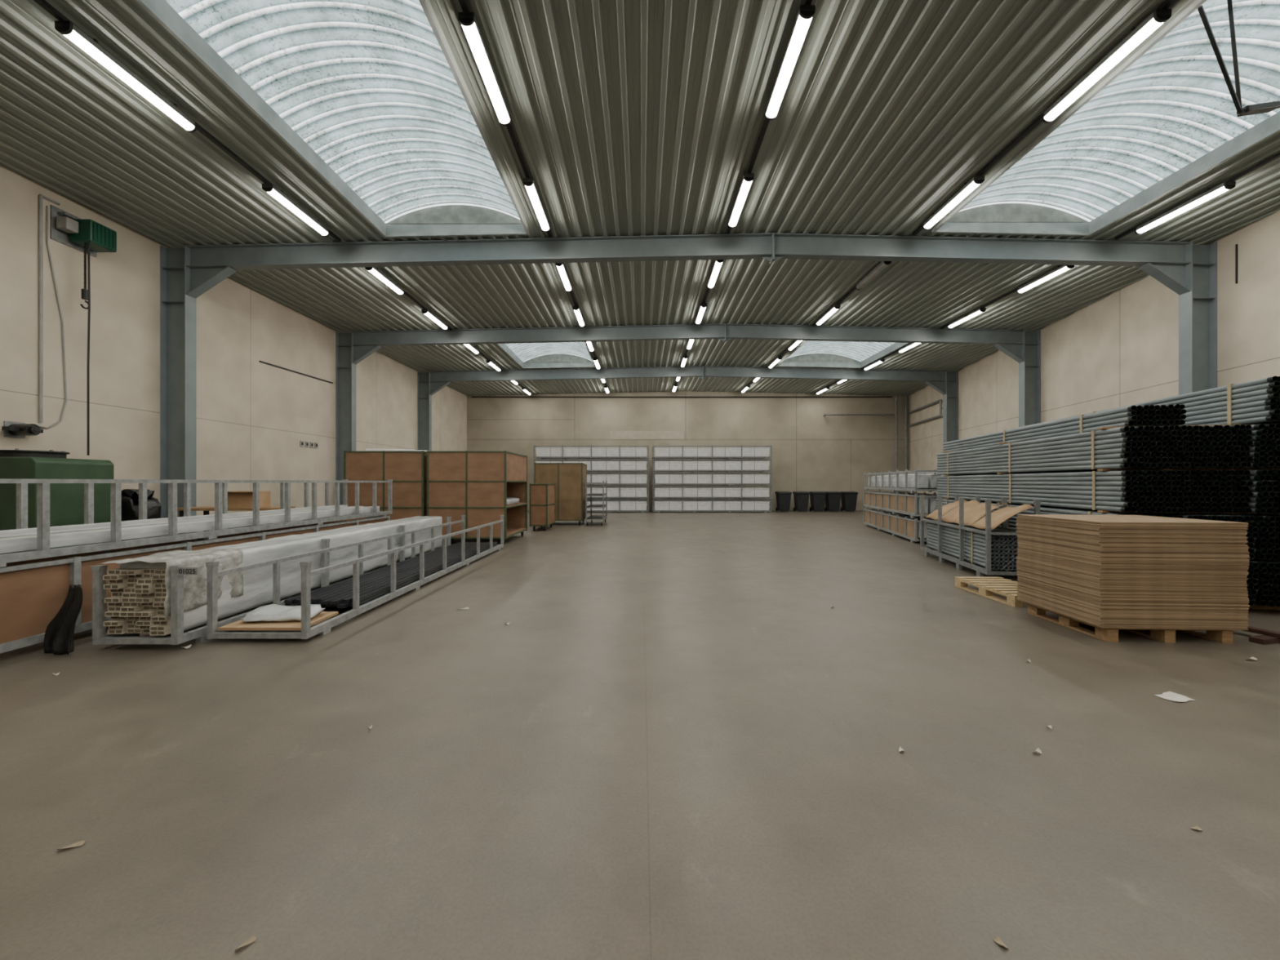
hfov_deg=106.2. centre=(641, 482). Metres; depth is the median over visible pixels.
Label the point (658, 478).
bundle
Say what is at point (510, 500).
pack
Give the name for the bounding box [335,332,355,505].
steel column
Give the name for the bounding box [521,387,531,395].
lamp
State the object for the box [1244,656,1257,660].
paper scrap
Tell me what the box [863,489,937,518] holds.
frame
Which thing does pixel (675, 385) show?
lamp
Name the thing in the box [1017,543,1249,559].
cardboard sheet
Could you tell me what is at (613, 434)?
wall patch
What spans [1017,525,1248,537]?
cardboard sheet
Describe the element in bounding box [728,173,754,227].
lamp
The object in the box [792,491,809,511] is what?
wheelie bin
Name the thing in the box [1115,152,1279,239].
cable trunking
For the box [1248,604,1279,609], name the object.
batten
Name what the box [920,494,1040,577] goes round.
frame
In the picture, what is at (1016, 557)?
cardboard sheet
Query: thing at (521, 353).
window
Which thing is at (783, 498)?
wheelie bin
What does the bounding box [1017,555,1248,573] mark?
cardboard sheet
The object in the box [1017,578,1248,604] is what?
cardboard sheet
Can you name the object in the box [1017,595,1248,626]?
cardboard sheet
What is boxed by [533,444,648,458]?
frame
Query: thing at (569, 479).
trolley
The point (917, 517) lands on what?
pack
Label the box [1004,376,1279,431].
bundle
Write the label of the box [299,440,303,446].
wall socket
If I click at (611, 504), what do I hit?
bundle
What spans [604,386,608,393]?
lamp
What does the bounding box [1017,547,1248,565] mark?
cardboard sheet
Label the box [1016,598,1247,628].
cardboard sheet
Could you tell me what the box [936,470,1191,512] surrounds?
bundle
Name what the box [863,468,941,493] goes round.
frame
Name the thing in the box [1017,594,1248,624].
cardboard sheet
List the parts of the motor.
mount plate, arm, motor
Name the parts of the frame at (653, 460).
rail, rail, frame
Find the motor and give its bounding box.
[1,421,43,438]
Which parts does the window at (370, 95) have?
vault panel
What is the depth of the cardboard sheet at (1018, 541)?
4.61 m
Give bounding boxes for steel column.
[160,245,196,536]
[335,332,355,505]
[417,372,431,451]
[942,371,958,450]
[1018,330,1040,426]
[1178,242,1217,395]
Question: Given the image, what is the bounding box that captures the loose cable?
[38,205,66,428]
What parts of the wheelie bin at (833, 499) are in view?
lid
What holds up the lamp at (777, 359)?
attached to the cable trunking at (786, 349)
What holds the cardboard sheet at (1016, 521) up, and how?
on the cardboard sheet at (1016, 522)
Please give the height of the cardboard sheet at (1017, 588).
0.010 m
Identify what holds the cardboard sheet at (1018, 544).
on the cardboard sheet at (1018, 545)
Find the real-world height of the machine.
2.005 m
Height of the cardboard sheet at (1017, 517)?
0.010 m
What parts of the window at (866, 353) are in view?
vault panel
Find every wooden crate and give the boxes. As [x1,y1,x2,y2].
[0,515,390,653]
[343,450,426,521]
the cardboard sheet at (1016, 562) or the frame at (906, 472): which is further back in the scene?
the frame at (906, 472)
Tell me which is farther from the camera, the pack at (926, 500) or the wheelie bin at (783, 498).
the wheelie bin at (783, 498)
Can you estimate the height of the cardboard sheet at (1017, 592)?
0.010 m
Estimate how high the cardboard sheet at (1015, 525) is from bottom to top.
0.010 m
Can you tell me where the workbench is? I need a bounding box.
[177,506,295,533]
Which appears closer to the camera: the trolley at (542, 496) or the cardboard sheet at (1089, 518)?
the cardboard sheet at (1089, 518)
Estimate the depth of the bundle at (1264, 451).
5.62 m
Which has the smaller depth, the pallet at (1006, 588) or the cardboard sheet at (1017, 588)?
the cardboard sheet at (1017, 588)
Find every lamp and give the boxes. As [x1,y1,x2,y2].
[54,21,197,132]
[262,183,329,236]
[364,266,404,295]
[421,309,448,329]
[458,12,511,125]
[464,344,479,354]
[486,360,501,371]
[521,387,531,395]
[523,177,550,231]
[555,262,572,291]
[573,306,584,326]
[586,342,594,351]
[593,357,599,368]
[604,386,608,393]
[672,384,677,391]
[680,355,687,367]
[686,339,693,349]
[695,302,706,324]
[707,259,723,288]
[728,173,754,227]
[741,385,750,392]
[764,4,815,119]
[768,356,782,368]
[787,340,802,351]
[816,304,840,325]
[816,386,829,394]
[836,379,846,383]
[855,261,891,290]
[863,359,884,370]
[897,342,920,353]
[922,175,984,230]
[947,307,986,328]
[1017,264,1074,293]
[1041,8,1171,123]
[1134,181,1235,234]
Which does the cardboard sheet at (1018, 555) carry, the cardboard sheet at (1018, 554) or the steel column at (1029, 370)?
the cardboard sheet at (1018, 554)
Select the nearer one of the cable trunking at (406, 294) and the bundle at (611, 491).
the cable trunking at (406, 294)
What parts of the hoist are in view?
chain, motor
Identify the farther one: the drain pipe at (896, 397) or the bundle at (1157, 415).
the drain pipe at (896, 397)
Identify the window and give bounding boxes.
[135,0,529,237]
[496,342,595,368]
[776,340,909,368]
[931,0,1279,235]
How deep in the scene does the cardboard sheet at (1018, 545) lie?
4.61 m
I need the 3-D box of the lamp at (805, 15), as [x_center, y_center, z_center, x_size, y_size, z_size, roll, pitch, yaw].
[1.710,-4.878,5.660,0.156,0.166,1.420,0,0,0]
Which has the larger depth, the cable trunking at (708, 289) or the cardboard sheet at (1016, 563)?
the cable trunking at (708, 289)
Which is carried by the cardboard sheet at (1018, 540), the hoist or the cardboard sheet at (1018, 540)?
the cardboard sheet at (1018, 540)
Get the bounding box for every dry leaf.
[56,840,84,849]
[234,935,256,950]
[993,935,1008,948]
[1190,826,1201,830]
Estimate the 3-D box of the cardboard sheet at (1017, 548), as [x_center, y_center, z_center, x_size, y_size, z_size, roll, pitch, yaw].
[5.127,0.797,5.153,1.340,0.010,1.100,0,0,3]
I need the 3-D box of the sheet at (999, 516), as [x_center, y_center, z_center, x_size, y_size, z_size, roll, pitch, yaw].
[5.806,0.553,7.770,0.572,0.420,0.701,0,0,12]
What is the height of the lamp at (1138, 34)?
0.166 m
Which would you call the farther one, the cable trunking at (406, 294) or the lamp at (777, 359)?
the lamp at (777, 359)
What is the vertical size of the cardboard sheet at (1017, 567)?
0.010 m
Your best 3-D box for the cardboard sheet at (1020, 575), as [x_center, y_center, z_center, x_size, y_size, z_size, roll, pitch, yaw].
[5.125,1.109,5.147,1.340,0.010,1.100,0,0,3]
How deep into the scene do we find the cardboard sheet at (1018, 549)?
4.61 m
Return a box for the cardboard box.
[227,490,271,507]
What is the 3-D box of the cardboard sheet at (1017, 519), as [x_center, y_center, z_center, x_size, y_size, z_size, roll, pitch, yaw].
[5.116,0.444,5.147,1.340,0.010,1.100,0,0,3]
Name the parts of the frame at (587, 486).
rail, frame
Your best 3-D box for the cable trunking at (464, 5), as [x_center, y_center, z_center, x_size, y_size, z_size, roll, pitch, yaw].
[-1.810,-4.861,6.900,0.072,0.046,5.200,0,0,0]
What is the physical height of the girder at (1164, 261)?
1.237 m
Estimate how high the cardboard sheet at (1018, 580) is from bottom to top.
0.010 m
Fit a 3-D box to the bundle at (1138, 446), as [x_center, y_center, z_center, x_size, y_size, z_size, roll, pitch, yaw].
[6.827,-0.428,8.670,0.658,0.516,5.907,0,0,12]
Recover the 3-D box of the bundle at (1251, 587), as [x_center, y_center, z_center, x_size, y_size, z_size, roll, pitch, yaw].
[7.485,1.192,8.534,0.658,0.516,5.908,0,0,12]
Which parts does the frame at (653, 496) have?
rail, frame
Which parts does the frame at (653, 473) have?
rail, frame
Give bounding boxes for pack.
[0,505,347,535]
[0,506,364,538]
[0,506,379,553]
[0,507,349,539]
[5,509,311,535]
[240,604,324,622]
[506,497,519,505]
[868,474,928,488]
[877,511,919,520]
[880,511,928,537]
[886,511,928,518]
[917,497,928,512]
[922,474,941,488]
[924,497,937,512]
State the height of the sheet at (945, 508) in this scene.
0.410 m
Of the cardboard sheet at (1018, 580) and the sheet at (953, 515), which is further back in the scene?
the sheet at (953, 515)
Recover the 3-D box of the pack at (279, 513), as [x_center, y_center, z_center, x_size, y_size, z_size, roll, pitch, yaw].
[-6.029,0.565,7.169,0.164,0.127,6.257,0,0,0]
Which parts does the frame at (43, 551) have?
post, post, post, post, post, post, post, rail, frame, post, post, post, post, post, post, post, post, post, post, post, post, post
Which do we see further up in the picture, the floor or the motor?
the motor
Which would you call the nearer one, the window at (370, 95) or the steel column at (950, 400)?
the window at (370, 95)
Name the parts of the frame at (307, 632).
post, post, post, post, rail, post, post, post, post, rail, post, post, post, post, post, post, post, post, post, post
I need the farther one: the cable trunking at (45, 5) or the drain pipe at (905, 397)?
the drain pipe at (905, 397)
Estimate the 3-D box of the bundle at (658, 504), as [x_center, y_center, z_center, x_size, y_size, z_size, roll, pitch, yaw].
[3.588,1.204,24.919,5.896,0.470,0.806,0,0,0]
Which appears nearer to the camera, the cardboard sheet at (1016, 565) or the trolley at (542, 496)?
the cardboard sheet at (1016, 565)
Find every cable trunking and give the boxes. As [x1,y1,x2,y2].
[33,0,341,241]
[377,269,452,330]
[458,0,551,237]
[474,346,502,370]
[568,290,584,327]
[695,288,710,324]
[726,0,812,233]
[766,347,787,368]
[812,263,879,326]
[813,380,838,393]
[860,342,911,369]
[912,0,1176,235]
[940,264,1063,328]
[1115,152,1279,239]
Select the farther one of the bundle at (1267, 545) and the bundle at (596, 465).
the bundle at (596, 465)
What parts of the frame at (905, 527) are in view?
post, post, post, post, rail, panel, frame, post, post, post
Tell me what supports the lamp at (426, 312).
attached to the cable trunking at (406, 294)
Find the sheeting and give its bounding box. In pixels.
[43,583,83,654]
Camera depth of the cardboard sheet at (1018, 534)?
4.60 m
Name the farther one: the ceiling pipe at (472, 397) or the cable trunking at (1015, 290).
the ceiling pipe at (472, 397)
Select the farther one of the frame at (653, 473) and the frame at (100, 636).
the frame at (653, 473)
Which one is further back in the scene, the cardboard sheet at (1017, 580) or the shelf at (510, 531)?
the shelf at (510, 531)
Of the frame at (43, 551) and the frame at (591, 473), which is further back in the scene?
the frame at (591, 473)
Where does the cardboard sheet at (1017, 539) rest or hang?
on the cardboard sheet at (1018, 540)
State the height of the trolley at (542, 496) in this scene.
1.500 m
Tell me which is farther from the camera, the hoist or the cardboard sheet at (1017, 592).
the hoist
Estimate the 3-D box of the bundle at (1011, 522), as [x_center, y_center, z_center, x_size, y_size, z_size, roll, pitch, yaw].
[6.840,0.652,8.732,0.658,0.516,5.908,0,0,12]
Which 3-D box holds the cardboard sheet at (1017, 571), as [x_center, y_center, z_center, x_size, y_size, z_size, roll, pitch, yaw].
[5.109,1.068,5.138,1.340,0.010,1.100,0,0,3]
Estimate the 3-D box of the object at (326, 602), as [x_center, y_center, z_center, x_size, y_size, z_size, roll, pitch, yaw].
[-3.612,1.374,8.148,0.085,0.043,5.350,0,0,0]
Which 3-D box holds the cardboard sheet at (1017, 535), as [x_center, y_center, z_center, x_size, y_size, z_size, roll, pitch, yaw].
[5.116,0.641,5.146,1.340,0.010,1.100,0,0,3]
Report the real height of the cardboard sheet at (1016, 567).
0.010 m
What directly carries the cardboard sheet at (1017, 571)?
on the cardboard sheet at (1017, 571)
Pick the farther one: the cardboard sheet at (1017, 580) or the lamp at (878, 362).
the lamp at (878, 362)
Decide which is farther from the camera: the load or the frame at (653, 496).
the frame at (653, 496)
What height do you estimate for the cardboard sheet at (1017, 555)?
0.010 m
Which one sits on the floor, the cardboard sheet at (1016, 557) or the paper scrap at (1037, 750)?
the paper scrap at (1037, 750)
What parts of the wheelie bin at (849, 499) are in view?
lid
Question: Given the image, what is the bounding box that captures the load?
[99,515,442,635]
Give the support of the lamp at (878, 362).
hanging from the ceiling
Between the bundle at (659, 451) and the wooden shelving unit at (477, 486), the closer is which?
the wooden shelving unit at (477, 486)
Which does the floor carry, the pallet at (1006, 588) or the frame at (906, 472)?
the pallet at (1006, 588)
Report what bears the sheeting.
on the floor
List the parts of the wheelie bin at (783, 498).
lid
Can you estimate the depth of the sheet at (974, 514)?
8.54 m
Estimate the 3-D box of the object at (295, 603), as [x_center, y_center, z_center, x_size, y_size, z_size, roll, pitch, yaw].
[-3.981,1.417,8.146,0.085,0.043,5.350,0,0,0]
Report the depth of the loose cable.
7.91 m
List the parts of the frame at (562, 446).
rail, frame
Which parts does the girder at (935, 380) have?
splice plate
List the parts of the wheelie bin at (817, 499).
lid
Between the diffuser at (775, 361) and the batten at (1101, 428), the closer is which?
the batten at (1101, 428)
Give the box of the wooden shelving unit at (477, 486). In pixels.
[426,450,527,542]
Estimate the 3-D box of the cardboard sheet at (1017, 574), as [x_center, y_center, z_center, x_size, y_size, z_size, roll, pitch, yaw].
[5.110,1.099,5.141,1.340,0.010,1.100,0,0,3]
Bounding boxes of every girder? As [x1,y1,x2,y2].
[186,232,1191,298]
[351,324,1024,364]
[429,365,946,395]
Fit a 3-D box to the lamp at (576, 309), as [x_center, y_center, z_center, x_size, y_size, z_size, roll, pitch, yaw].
[-1.810,-4.803,13.910,0.156,0.166,1.420,0,0,0]
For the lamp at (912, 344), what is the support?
hanging from the ceiling
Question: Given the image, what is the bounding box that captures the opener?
[1197,0,1279,116]
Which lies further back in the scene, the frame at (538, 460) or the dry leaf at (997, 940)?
the frame at (538, 460)
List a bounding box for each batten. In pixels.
[943,474,988,475]
[996,472,1042,474]
[1097,423,1265,429]
[1097,467,1279,471]
[1097,510,1279,514]
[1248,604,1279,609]
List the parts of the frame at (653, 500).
rail, rail, frame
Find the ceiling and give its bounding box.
[0,0,1279,395]
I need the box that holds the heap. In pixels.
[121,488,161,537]
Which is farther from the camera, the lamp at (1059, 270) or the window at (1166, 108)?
the lamp at (1059, 270)
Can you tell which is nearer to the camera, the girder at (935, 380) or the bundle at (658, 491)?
the girder at (935, 380)
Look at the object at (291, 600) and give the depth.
6.73 m
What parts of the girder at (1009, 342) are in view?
splice plate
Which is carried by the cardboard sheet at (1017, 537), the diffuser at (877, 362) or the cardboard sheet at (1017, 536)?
the cardboard sheet at (1017, 536)
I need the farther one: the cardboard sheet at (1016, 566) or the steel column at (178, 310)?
the steel column at (178, 310)
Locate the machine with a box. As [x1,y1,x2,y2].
[0,448,114,554]
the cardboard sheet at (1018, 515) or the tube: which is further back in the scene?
the tube
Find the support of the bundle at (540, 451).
on the frame at (562, 446)
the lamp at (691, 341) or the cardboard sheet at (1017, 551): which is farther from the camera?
the lamp at (691, 341)
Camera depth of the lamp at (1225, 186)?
8.22 m
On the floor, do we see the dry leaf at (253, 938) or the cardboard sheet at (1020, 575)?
the dry leaf at (253, 938)
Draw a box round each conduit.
[38,194,60,422]
[1235,244,1237,284]
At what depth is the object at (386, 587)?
6.94 m
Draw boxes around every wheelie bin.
[774,491,791,511]
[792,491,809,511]
[808,491,826,511]
[824,491,841,511]
[840,491,857,511]
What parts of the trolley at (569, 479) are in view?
panel, panel, panel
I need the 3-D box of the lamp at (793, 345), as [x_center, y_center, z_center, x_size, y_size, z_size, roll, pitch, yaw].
[5.380,-4.839,16.710,0.156,0.166,1.420,0,0,0]
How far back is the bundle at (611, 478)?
24.52 m
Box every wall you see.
[0,164,466,532]
[466,391,908,510]
[908,210,1279,493]
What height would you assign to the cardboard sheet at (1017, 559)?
0.010 m
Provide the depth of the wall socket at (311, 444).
13.92 m
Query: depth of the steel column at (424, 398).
20.69 m
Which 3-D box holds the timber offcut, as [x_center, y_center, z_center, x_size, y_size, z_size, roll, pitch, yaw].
[6.232,1.505,4.705,0.592,0.090,0.462,0,0,21]
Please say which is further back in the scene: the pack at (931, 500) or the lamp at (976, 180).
the pack at (931, 500)
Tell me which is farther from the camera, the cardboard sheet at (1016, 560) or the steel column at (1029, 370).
the steel column at (1029, 370)
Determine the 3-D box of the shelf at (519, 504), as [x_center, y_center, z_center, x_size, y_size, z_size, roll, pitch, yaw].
[-4.295,0.605,12.900,1.880,0.018,2.110,0,0,0]
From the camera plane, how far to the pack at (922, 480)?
13.31 m
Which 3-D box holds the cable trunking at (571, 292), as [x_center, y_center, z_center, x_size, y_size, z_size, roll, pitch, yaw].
[-1.810,-4.861,12.450,0.072,0.046,5.200,0,0,0]
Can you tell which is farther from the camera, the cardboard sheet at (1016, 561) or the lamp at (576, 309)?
the lamp at (576, 309)
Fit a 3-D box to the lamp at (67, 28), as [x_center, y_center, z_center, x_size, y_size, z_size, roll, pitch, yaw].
[-5.970,-4.714,5.660,0.156,0.166,1.420,0,0,0]
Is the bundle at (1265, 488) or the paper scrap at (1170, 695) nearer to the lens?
the paper scrap at (1170, 695)
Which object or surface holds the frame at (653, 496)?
on the frame at (653, 500)
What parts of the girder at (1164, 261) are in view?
splice plate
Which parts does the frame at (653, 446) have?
rail, frame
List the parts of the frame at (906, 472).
post, post, post, rail, post, post, rail, post, frame, post, post, rail, rail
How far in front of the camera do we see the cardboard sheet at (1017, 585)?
4.62 m
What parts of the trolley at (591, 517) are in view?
shelf, shelf, shelf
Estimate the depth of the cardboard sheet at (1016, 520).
4.62 m
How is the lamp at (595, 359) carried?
attached to the cable trunking
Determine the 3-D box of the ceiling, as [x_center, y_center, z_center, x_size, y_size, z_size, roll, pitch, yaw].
[3.000,-4.860,9.700,25.500,0.319,33.800,0,0,0]
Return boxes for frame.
[0,478,392,567]
[90,516,451,644]
[205,515,504,639]
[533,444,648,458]
[533,458,648,472]
[586,471,648,485]
[586,485,648,498]
[586,498,648,512]
[652,444,772,458]
[652,458,772,472]
[652,471,772,485]
[652,485,772,498]
[652,498,772,512]
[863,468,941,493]
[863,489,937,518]
[863,507,929,542]
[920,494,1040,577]
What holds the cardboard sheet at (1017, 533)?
on the cardboard sheet at (1018, 534)
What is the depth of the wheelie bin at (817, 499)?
25.09 m
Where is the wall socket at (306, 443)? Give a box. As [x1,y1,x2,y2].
[304,441,308,447]
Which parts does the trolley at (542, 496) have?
panel, panel, panel, panel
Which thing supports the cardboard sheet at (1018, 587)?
on the cardboard sheet at (1017, 588)
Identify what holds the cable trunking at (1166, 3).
attached to the ceiling
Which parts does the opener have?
push rod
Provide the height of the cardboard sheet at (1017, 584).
0.010 m
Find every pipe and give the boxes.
[471,396,892,397]
[823,413,894,416]
[895,396,897,491]
[904,396,906,492]
[908,399,942,426]
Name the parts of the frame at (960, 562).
post, post, rail, post, post, frame, post, post, post, rail, rail, post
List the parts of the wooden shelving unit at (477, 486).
panel, panel, panel, panel, panel, panel, panel, panel, panel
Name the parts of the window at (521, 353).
vault panel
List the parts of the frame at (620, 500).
rail, rail, frame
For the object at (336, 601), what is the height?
0.043 m
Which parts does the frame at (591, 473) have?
rail, frame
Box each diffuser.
[424,312,447,328]
[488,362,500,371]
[594,360,599,368]
[768,359,779,368]
[864,360,881,369]
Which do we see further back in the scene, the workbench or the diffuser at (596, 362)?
the diffuser at (596, 362)
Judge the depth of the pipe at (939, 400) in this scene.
23.16 m
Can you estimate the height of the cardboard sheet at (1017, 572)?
0.010 m
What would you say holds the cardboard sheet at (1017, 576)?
on the cardboard sheet at (1018, 578)
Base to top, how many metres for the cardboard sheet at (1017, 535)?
0.010 m
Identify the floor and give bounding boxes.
[0,510,1279,959]
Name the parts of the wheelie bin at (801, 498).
lid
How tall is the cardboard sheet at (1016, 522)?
0.010 m
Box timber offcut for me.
[1243,626,1279,644]
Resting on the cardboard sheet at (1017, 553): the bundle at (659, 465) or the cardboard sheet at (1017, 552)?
the cardboard sheet at (1017, 552)
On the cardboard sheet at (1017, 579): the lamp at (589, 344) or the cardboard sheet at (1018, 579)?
the cardboard sheet at (1018, 579)
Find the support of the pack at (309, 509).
on the frame at (43, 551)
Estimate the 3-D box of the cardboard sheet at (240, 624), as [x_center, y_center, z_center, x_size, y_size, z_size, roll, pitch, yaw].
[-3.700,1.422,4.940,0.800,0.026,0.580,0,0,0]
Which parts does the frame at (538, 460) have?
rail, rail, frame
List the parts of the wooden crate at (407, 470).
panel, panel, panel, panel, panel, panel, panel, panel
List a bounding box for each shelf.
[506,502,525,506]
[506,528,526,536]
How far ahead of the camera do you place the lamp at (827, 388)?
24.75 m
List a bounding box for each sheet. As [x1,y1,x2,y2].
[217,611,338,630]
[924,499,968,519]
[942,499,980,522]
[953,502,1007,525]
[971,503,1034,530]
[1015,524,1245,535]
[1015,524,1245,537]
[1015,530,1245,544]
[1016,518,1246,528]
[1016,520,1246,531]
[1016,520,1247,530]
[1016,521,1247,532]
[1016,522,1247,533]
[1016,523,1246,534]
[1016,526,1246,538]
[1016,527,1246,540]
[1016,528,1247,541]
[1016,529,1246,543]
[1016,556,1247,577]
[1016,558,1246,577]
[1016,560,1246,582]
[1016,560,1247,580]
[1016,561,1246,582]
[1016,562,1246,583]
[1016,563,1246,585]
[1016,564,1246,586]
[1016,565,1246,588]
[1016,567,1246,590]
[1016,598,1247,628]
[1017,514,1248,524]
[1017,515,1247,525]
[1017,515,1248,524]
[1017,517,1248,527]
[1017,519,1248,528]
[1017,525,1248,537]
[1017,529,1248,542]
[1017,532,1247,546]
[1017,533,1248,546]
[1017,533,1248,547]
[1017,534,1248,549]
[1017,535,1248,550]
[1017,536,1248,551]
[1017,537,1248,552]
[1017,537,1249,553]
[1017,538,1248,554]
[1017,539,1248,555]
[1017,540,1248,556]
[1017,541,1249,557]
[1017,542,1247,559]
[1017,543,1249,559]
[1017,544,1248,560]
[1017,545,1248,562]
[1017,546,1248,563]
[1017,546,1248,564]
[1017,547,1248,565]
[1017,548,1248,566]
[1017,549,1248,567]
[1017,550,1248,568]
[1017,551,1248,569]
[1017,551,1248,570]
[1017,552,1247,572]
[1017,554,1248,573]
[1017,555,1247,576]
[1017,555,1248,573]
[1017,555,1248,575]
[1017,559,1248,579]
[1017,564,1247,586]
[1017,567,1247,589]
[1017,568,1248,591]
[1017,569,1248,592]
[1017,570,1247,593]
[1017,571,1248,595]
[1017,572,1248,595]
[1017,573,1248,597]
[1017,573,1248,598]
[1017,575,1248,600]
[1017,576,1248,601]
[1017,577,1248,602]
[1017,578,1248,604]
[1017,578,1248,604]
[1017,580,1248,607]
[1017,580,1249,606]
[1017,582,1248,608]
[1017,582,1248,608]
[1017,583,1248,610]
[1017,584,1248,611]
[1017,585,1248,612]
[1017,586,1247,613]
[1017,586,1248,614]
[1017,587,1248,615]
[1017,588,1247,616]
[1017,589,1247,617]
[1017,590,1248,618]
[1017,591,1247,621]
[1017,592,1248,622]
[1017,593,1248,623]
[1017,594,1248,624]
[1017,595,1248,625]
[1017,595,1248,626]
[1017,597,1248,627]
[1017,599,1248,630]
[1018,591,1248,620]
[1019,575,1248,599]
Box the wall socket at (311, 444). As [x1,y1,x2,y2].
[309,441,313,447]
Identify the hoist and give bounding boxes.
[50,204,116,455]
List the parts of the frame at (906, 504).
post, post, post, post, rail, panel, frame, post, post, post, rail, rail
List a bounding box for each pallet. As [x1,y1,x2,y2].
[955,576,1027,607]
[1027,603,1233,643]
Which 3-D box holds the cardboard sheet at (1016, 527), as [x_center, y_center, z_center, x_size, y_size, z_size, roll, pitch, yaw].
[5.114,0.548,5.155,1.340,0.010,1.100,0,0,3]
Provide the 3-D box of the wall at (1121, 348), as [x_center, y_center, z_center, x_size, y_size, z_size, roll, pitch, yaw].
[11.600,-1.695,9.700,0.196,6.490,34.442,0,0,11]
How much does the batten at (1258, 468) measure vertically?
0.022 m
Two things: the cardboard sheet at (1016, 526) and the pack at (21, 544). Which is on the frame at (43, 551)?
the pack at (21, 544)
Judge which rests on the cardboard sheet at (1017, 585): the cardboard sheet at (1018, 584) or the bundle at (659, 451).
the cardboard sheet at (1018, 584)
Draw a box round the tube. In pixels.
[365,448,415,451]
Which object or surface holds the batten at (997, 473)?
on the bundle at (1211, 491)
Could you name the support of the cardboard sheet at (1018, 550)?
on the cardboard sheet at (1017, 551)
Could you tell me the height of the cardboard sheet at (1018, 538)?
0.010 m
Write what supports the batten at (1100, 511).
on the bundle at (1011, 522)
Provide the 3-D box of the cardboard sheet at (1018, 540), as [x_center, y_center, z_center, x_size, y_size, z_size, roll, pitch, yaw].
[5.123,0.704,5.144,1.340,0.010,1.100,0,0,3]
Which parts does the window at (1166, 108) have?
vault panel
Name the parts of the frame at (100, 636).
post, post, number plate, post, post, post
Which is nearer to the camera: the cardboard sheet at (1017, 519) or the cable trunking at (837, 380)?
the cardboard sheet at (1017, 519)
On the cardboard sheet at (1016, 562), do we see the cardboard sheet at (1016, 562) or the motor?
the cardboard sheet at (1016, 562)
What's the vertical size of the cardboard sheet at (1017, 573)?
0.010 m
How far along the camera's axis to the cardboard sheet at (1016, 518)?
4.62 m
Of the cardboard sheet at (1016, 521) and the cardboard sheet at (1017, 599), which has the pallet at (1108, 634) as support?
the cardboard sheet at (1017, 599)
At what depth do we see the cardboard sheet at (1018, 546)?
4.62 m
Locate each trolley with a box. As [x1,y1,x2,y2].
[529,483,555,530]
[533,462,586,524]
[586,475,607,525]
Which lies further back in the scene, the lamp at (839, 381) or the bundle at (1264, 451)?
the lamp at (839, 381)
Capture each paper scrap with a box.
[1032,747,1041,753]
[1155,691,1195,702]
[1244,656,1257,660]
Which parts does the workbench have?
leg, leg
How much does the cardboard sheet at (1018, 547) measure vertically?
0.010 m
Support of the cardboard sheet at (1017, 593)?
on the cardboard sheet at (1017, 594)
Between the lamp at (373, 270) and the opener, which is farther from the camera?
the lamp at (373, 270)
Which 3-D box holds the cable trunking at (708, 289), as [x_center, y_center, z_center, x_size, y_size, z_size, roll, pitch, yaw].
[1.710,-4.936,12.450,0.072,0.046,5.200,0,0,0]
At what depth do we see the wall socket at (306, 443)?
13.72 m
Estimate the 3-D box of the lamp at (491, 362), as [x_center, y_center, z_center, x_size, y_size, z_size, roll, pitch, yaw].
[-5.970,-4.714,19.410,0.156,0.166,1.420,0,0,0]
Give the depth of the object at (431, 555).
6.98 m
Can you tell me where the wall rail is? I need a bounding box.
[258,360,333,383]
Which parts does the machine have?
access panel, lid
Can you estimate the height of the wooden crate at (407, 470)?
2.320 m
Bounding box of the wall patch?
[609,431,683,439]
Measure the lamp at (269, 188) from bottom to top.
0.166 m
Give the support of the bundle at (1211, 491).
on the batten
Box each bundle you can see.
[535,447,647,456]
[535,460,647,470]
[586,474,647,483]
[586,487,647,497]
[586,500,647,510]
[653,447,769,456]
[653,460,769,470]
[653,474,769,483]
[653,487,769,497]
[653,500,769,510]
[926,520,1017,570]
[935,498,1183,532]
[936,425,1190,475]
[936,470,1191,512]
[942,404,1186,453]
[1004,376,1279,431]
[1035,470,1253,513]
[1048,424,1253,472]
[1164,513,1258,559]
[1219,513,1279,559]
[1229,422,1279,468]
[1240,470,1279,514]
[1246,561,1260,606]
[1248,558,1279,607]
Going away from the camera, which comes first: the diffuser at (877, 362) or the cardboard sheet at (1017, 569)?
the cardboard sheet at (1017, 569)
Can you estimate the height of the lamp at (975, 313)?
0.166 m
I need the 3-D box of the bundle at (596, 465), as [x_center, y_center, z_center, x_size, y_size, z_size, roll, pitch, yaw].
[-2.570,-0.851,24.919,5.692,0.470,0.806,0,0,0]
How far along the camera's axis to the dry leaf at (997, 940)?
1.61 m

